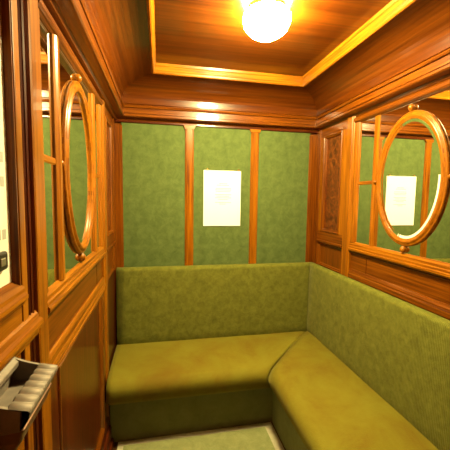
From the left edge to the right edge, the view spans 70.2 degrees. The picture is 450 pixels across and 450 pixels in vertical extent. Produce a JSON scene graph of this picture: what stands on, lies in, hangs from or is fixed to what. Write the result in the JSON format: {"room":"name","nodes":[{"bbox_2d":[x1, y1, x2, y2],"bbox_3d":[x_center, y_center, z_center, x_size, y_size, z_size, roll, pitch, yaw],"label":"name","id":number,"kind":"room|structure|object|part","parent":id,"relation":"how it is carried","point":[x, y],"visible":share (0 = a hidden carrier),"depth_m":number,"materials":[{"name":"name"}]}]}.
{"room":"vehicle interior","nodes":[
{"label":"vehicle interior","id":0,"kind":"room"},
{"bbox_2d":[23,0,116,449],"bbox_3d":[-0.562,0.185,1.334,0.066,2.050,1.322,0,5,-11],"label":"wall","id":1,"kind":"structure","parent":0,"point":[79,336],"depth_m":0.99,"materials":[{"name":"red wood"}]},
{"bbox_2d":[0,0,43,449],"bbox_3d":[-0.350,0.394,0.390,0.042,1.755,0.634,0,5,-11],"label":"door","id":2,"kind":"structure","parent":1,"relation":"in","point":[18,328],"depth_m":0.59,"materials":[{"name":"brown wood"}]},
{"bbox_3d":[-0.353,0.194,0.361,0.026,0.079,0.523,0,5,-11],"label":"rail","id":3,"kind":"part","parent":2,"relation":"part of","materials":[{"name":"brown wood"}]},
{"bbox_3d":[-0.349,-0.147,0.349,0.023,0.604,0.498,0,5,-11],"label":"window moulding","id":4,"kind":"part","parent":2,"relation":"part of","materials":[{"name":"brown wood"}]},
{"bbox_3d":[-0.347,0.147,0.375,0.032,0.054,0.495,0,5,-11],"label":"window sill","id":5,"kind":"part","parent":2,"relation":"part of","materials":[{"name":"brown wood"}]},
{"bbox_3d":[-0.347,0.717,0.398,0.008,0.850,0.515,0,5,-11],"label":"panel moulding","id":6,"kind":"part","parent":2,"relation":"part of","materials":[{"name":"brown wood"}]},
{"bbox_2d":[0,357,57,449],"bbox_3d":[-0.332,0.310,0.517,0.084,0.153,0.130,0,5,-11],"label":"ashtray","id":7,"kind":"object","parent":2,"relation":"attached to","point":[25,385],"visible":0.97,"depth_m":0.51,"materials":[{"name":"metal"}]},
{"bbox_2d":[17,0,38,449],"bbox_3d":[-0.422,0.379,0.680,0.040,1.775,0.043,0,5,-11],"label":"trim","id":8,"kind":"structure","parent":1,"relation":"attached to","point":[20,16],"depth_m":0.64,"materials":[{"name":"red wood"}]},
{"bbox_3d":[-0.420,0.375,0.731,0.024,1.775,0.056,0,5,-11],"label":"post","id":9,"kind":"part","parent":1,"relation":"part of","materials":[{"name":"brown wood"}]},
{"bbox_2d":[38,0,105,314],"bbox_3d":[-0.491,-0.183,1.098,0.022,0.720,0.782,0,5,-11],"label":"wall mirror","id":10,"kind":"object","parent":1,"relation":"attached to","point":[59,65],"visible":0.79,"depth_m":0.85,"materials":[{"name":"brown wood"}]},
{"bbox_2d":[39,17,53,157],"bbox_3d":[-0.433,-0.324,0.767,0.004,0.314,0.116,0,5,-11],"label":"mirror glass","id":11,"kind":"object","parent":10,"relation":"on","point":[46,29],"depth_m":0.78,"materials":[{"name":"silver metal"}]},
{"bbox_2d":[44,162,57,287],"bbox_3d":[-0.438,0.001,0.794,0.004,0.310,0.116,0,5,-11],"label":"mirror glass","id":12,"kind":"object","parent":10,"relation":"on","point":[50,168],"depth_m":0.81,"materials":[{"name":"mirror"}]},
{"bbox_2d":[59,47,92,273],"bbox_3d":[-0.497,-0.189,1.083,0.004,0.638,0.440,0,5,-11],"label":"mirror glass","id":13,"kind":"object","parent":10,"relation":"on","point":[68,67],"depth_m":0.97,"materials":[{"name":"silver metal"}]},
{"bbox_3d":[-0.495,0.151,1.126,0.022,0.051,0.782,0,5,-11],"label":"sill","id":14,"kind":"part","parent":10,"relation":"part of","materials":[{"name":"brown wood"}]},
{"bbox_2d":[95,101,98,173],"bbox_3d":[-0.557,-0.376,1.375,0.004,0.314,0.122,0,5,-11],"label":"mirror glass","id":15,"kind":"object","parent":10,"relation":"on","point":[96,102],"depth_m":1.41,"materials":[{"name":"silver metal"}]},
{"bbox_2d":[96,178,99,246],"bbox_3d":[-0.561,-0.051,1.402,0.004,0.310,0.122,0,5,-11],"label":"mirror glass","id":16,"kind":"object","parent":10,"relation":"on","point":[97,179],"depth_m":1.43,"materials":[{"name":"mirror"}]},
{"bbox_3d":[-0.507,0.231,1.130,0.010,0.105,0.782,0,5,-11],"label":"frieze panel","id":17,"kind":"part","parent":1,"relation":"part of","materials":[{"name":"brown wood"}]},
{"bbox_3d":[-0.501,0.302,1.137,0.018,0.052,0.782,0,5,-11],"label":"frieze moulding","id":18,"kind":"part","parent":1,"relation":"part of","materials":[{"name":"brown wood"}]},
{"bbox_3d":[-0.499,0.310,1.139,0.022,0.065,0.782,0,5,-11],"label":"dado moulding","id":19,"kind":"part","parent":1,"relation":"part of","materials":[{"name":"brown wood"}]},
{"bbox_2d":[61,73,94,260],"bbox_3d":[-0.491,-0.186,1.081,0.030,0.625,0.438,0,5,-11],"label":"oval mirror","id":20,"kind":"object","parent":1,"relation":"attached to","point":[78,166],"visible":0.89,"depth_m":1.05,"materials":[{"name":"brown wood"}]},
{"bbox_3d":[-0.487,-0.483,1.056,0.029,0.029,0.029,0,5,-11],"label":"ball knob","id":21,"kind":"part","parent":20,"relation":"part of","materials":[{"name":"brown wood"}]},
{"bbox_3d":[-0.489,-0.186,1.081,0.001,0.506,0.336,0,5,-11],"label":"bevelled glass","id":22,"kind":"part","parent":20,"relation":"part of","materials":[{"name":"white mirror"}]},
{"bbox_3d":[-0.495,0.111,1.105,0.029,0.029,0.029,0,5,-11],"label":"ball knob","id":23,"kind":"part","parent":20,"relation":"part of","materials":[{"name":"brown wood"}]},
{"bbox_3d":[-0.512,0.663,1.164,0.006,0.596,0.587,0,5,-11],"label":"tall panel","id":24,"kind":"part","parent":1,"relation":"part of","materials":[{"name":"red wood"}]},
{"bbox_3d":[-0.504,0.663,1.165,0.018,0.648,0.639,0,5,-11],"label":"panel moulding","id":25,"kind":"part","parent":1,"relation":"part of","materials":[{"name":"brown wood"}]},
{"bbox_3d":[-0.587,0.304,1.559,0.026,1.775,0.074,0,5,-11],"label":"post","id":26,"kind":"part","parent":1,"relation":"part of","materials":[{"name":"brown wood"}]},
{"bbox_2d":[100,417,113,449],"bbox_3d":[-0.502,1.093,1.218,0.045,0.262,0.806,0,5,-11],"label":"baseboard","id":27,"kind":"structure","parent":1,"relation":"attached to","point":[107,441],"depth_m":1.54,"materials":[{"name":"red wood"}]},
{"bbox_3d":[-0.613,-0.569,1.667,0.015,0.053,0.294,0,5,-11],"label":"rail","id":28,"kind":"part","parent":1,"relation":"part of","materials":[{"name":"brown wood"}]},
{"bbox_3d":[-0.622,-0.247,1.696,0.006,0.566,0.172,0,5,-11],"label":"burl panel","id":29,"kind":"part","parent":1,"relation":"part of","materials":[{"name":"brown wood"}]},
{"bbox_3d":[-0.615,-0.247,1.697,0.017,0.602,0.208,0,5,-11],"label":"panel moulding","id":30,"kind":"part","parent":1,"relation":"part of","materials":[{"name":"brown wood"}]},
{"bbox_3d":[-0.628,0.200,1.729,0.006,0.118,0.256,0,5,-11],"label":"panel","id":31,"kind":"part","parent":1,"relation":"part of","materials":[{"name":"brown wood"}]},
{"bbox_3d":[-0.622,0.082,1.721,0.015,0.066,0.294,0,5,-11],"label":"rail","id":32,"kind":"part","parent":1,"relation":"part of","materials":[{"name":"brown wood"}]},
{"bbox_3d":[-0.622,0.200,1.730,0.013,0.154,0.292,0,5,-11],"label":"panel moulding","id":33,"kind":"part","parent":1,"relation":"part of","materials":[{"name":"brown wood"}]},
{"bbox_3d":[-0.631,0.722,1.774,0.015,0.905,0.294,0,5,-11],"label":"panel","id":34,"kind":"part","parent":1,"relation":"part of","materials":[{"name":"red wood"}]},
{"bbox_2d":[43,0,449,130],"bbox_3d":[0.224,-0.559,0.842,1.352,0.092,2.410,0,5,-11],"label":"trim","id":35,"kind":"structure","parent":1,"relation":"attached to","point":[72,17],"depth_m":1.45,"materials":[{"name":"brown wood"}]},
{"bbox_2d":[113,422,285,449],"bbox_3d":[0.199,1.197,0.993,1.412,0.050,2.460,0,5,-11],"label":"floor","id":36,"kind":"structure","parent":0,"point":[115,443],"depth_m":1.63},
{"bbox_2d":[117,422,284,449],"bbox_3d":[0.011,1.167,0.950,0.817,0.012,1.556,0,5,-11],"label":"rug","id":37,"kind":"object","parent":36,"relation":"on","point":[261,436],"visible":1,"depth_m":1.64,"materials":[{"name":"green carpet"}]},
{"bbox_2d":[106,262,449,449],"bbox_3d":[0.176,0.751,1.050,1.262,0.829,2.100,0,5,-11],"label":"bench","id":38,"kind":"object","parent":36,"relation":"on","point":[333,360],"visible":1,"depth_m":1.67,"materials":[{"name":"green fabric"}]},
{"bbox_2d":[106,331,304,404],"bbox_3d":[0.003,0.786,1.843,1.237,0.136,0.443,0,5,-11],"label":"seat cushion","id":39,"kind":"object","parent":38,"relation":"on","point":[159,368],"depth_m":1.70,"materials":[{"name":"green fabric"}]},
{"bbox_2d":[268,331,438,449],"bbox_3d":[0.558,0.846,1.123,0.443,0.136,2.075,0,5,-11],"label":"seat cushion","id":40,"kind":"object","parent":38,"relation":"on","point":[328,402],"depth_m":1.38,"materials":[{"name":"green fabric"}]},
{"bbox_2d":[114,119,317,268],"bbox_3d":[-0.024,0.131,2.075,1.412,2.050,0.079,0,5,-11],"label":"wall","id":41,"kind":"structure","parent":0,"point":[160,167],"depth_m":2.00,"materials":[{"name":"green fabric"}]},
{"bbox_3d":[-0.428,-0.127,1.948,0.374,0.975,0.008,0,5,-11],"label":"fabric panel","id":42,"kind":"part","parent":41,"relation":"part of","materials":[{"name":"green fabric"}]},
{"bbox_3d":[-0.008,-0.607,1.987,1.292,0.013,0.017,0,5,-11],"label":"rail","id":43,"kind":"part","parent":41,"relation":"part of","materials":[{"name":"red wood"}]},
{"bbox_2d":[203,168,240,225],"bbox_3d":[-0.017,-0.173,2.015,0.238,0.359,0.016,0,5,-11],"label":"paper notice","id":44,"kind":"object","parent":41,"relation":"attached to","point":[221,189],"visible":1,"depth_m":2.02,"materials":[{"name":"cream paper"},{"name":"pale ink"}]},
{"bbox_3d":[-0.020,-0.128,2.031,0.370,0.975,0.008,0,5,-11],"label":"fabric panel","id":45,"kind":"part","parent":41,"relation":"part of","materials":[{"name":"green fabric"}]},
{"bbox_3d":[0.379,-0.130,2.112,0.355,0.975,0.008,0,5,-11],"label":"fabric panel","id":46,"kind":"part","parent":41,"relation":"part of","materials":[{"name":"green fabric"}]},
{"bbox_2d":[84,0,449,115],"bbox_3d":[0.226,-0.702,0.831,1.352,0.198,2.410,0,5,-11],"label":"ceiling","id":47,"kind":"structure","parent":0,"point":[200,33],"depth_m":1.41,"materials":[{"name":"brown wood"}]},
{"bbox_2d":[243,0,290,41],"bbox_3d":[0.154,-0.743,1.186,0.178,0.103,0.178,0,5,-11],"label":"ceiling lamp","id":48,"kind":"object","parent":47,"relation":"attached to","point":[263,20],"visible":1,"depth_m":1.13,"materials":[{"name":"glowing opal white glass"}]},
{"bbox_3d":[0.227,-0.782,0.824,0.892,0.036,1.950,0,5,-11],"label":"panel","id":49,"kind":"part","parent":47,"relation":"part of","materials":[{"name":"brown wood"}]},
{"bbox_2d":[146,0,416,86],"bbox_3d":[0.227,-0.739,0.828,0.864,0.051,1.922,0,5,-11],"label":"trim","id":50,"kind":"structure","parent":47,"relation":"attached to","point":[394,8],"depth_m":1.63,"materials":[{"name":"brown wood"}]},
{"bbox_2d":[313,116,449,319],"bbox_3d":[0.854,0.227,1.068,0.072,2.050,2.410,0,5,-11],"label":"wall","id":51,"kind":"structure","parent":0,"point":[429,292],"depth_m":1.79,"materials":[{"name":"red wood"}]},
{"bbox_3d":[0.649,0.196,1.988,0.016,0.154,0.292,0,5,-11],"label":"panel moulding","id":52,"kind":"part","parent":51,"relation":"part of","materials":[{"name":"brown wood"}]},
{"bbox_3d":[0.652,0.078,1.979,0.018,0.066,0.294,0,5,-11],"label":"rail","id":53,"kind":"part","parent":51,"relation":"part of","materials":[{"name":"brown wood"}]},
{"bbox_3d":[0.656,0.196,1.989,0.006,0.118,0.256,0,5,-11],"label":"panel","id":54,"kind":"part","parent":51,"relation":"part of","materials":[{"name":"brown wood"}]},
{"bbox_3d":[0.652,-0.251,1.954,0.021,0.602,0.208,0,5,-11],"label":"panel moulding","id":55,"kind":"part","parent":51,"relation":"part of","materials":[{"name":"brown wood"}]},
{"bbox_3d":[0.661,-0.251,1.956,0.006,0.566,0.172,0,5,-11],"label":"burl panel","id":56,"kind":"part","parent":51,"relation":"part of","materials":[{"name":"brown wood"}]},
{"bbox_3d":[0.661,-0.573,1.925,0.018,0.053,0.294,0,5,-11],"label":"rail","id":57,"kind":"part","parent":51,"relation":"part of","materials":[{"name":"brown wood"}]},
{"bbox_3d":[0.683,0.300,1.816,0.031,1.775,0.074,0,5,-11],"label":"post","id":58,"kind":"part","parent":51,"relation":"part of","materials":[{"name":"brown wood"}]},
{"bbox_2d":[348,78,449,278],"bbox_3d":[0.774,-0.186,1.344,0.032,0.720,0.802,0,5,-11],"label":"wall mirror","id":59,"kind":"object","parent":51,"relation":"attached to","point":[368,236],"depth_m":1.36,"materials":[{"name":"brown wood"}]},
{"bbox_2d":[356,184,371,244],"bbox_3d":[0.721,-0.055,1.662,0.004,0.310,0.122,0,5,-11],"label":"mirror glass","id":60,"kind":"object","parent":59,"relation":"on","point":[363,191],"depth_m":1.66,"materials":[{"name":"mirror"}]},
{"bbox_2d":[359,117,374,181],"bbox_3d":[0.725,-0.380,1.635,0.004,0.314,0.122,0,5,-11],"label":"mirror glass","id":61,"kind":"object","parent":59,"relation":"on","point":[366,125],"depth_m":1.63,"materials":[{"name":"silver metal"}]},
{"bbox_3d":[0.768,0.148,1.372,0.028,0.051,0.802,0,5,-11],"label":"sill","id":62,"kind":"part","parent":59,"relation":"part of","materials":[{"name":"brown wood"}]},
{"bbox_3d":[0.769,0.106,1.381,0.029,0.029,0.029,0,5,-11],"label":"ball knob","id":63,"kind":"part","parent":59,"relation":"part of","materials":[{"name":"brown wood"}]},
{"bbox_3d":[0.772,-0.192,1.357,0.002,0.506,0.336,0,5,-11],"label":"bevelled glass","id":64,"kind":"part","parent":59,"relation":"part of","materials":[{"name":"white mirror"}]},
{"bbox_3d":[0.773,-0.192,1.357,0.029,0.625,0.438,0,5,-11],"label":"oval mirror","id":65,"kind":"part","parent":59,"relation":"part of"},
{"bbox_3d":[0.777,-0.489,1.332,0.029,0.029,0.029,0,5,-11],"label":"ball knob","id":66,"kind":"part","parent":59,"relation":"part of","materials":[{"name":"brown wood"}]},
{"bbox_2d":[374,89,449,262],"bbox_3d":[0.785,-0.192,1.343,0.004,0.638,0.440,0,5,-11],"label":"mirror glass","id":67,"kind":"object","parent":59,"relation":"on","point":[435,248],"depth_m":1.28,"materials":[{"name":"silver metal"}]},
{"bbox_3d":[0.771,0.299,1.385,0.022,0.052,0.802,0,5,-11],"label":"frieze moulding","id":68,"kind":"part","parent":51,"relation":"part of","materials":[{"name":"brown wood"}]},
{"bbox_3d":[0.779,0.228,1.381,0.010,0.105,0.802,0,5,-11],"label":"frieze panel","id":69,"kind":"part","parent":51,"relation":"part of","materials":[{"name":"brown wood"}]}
]}

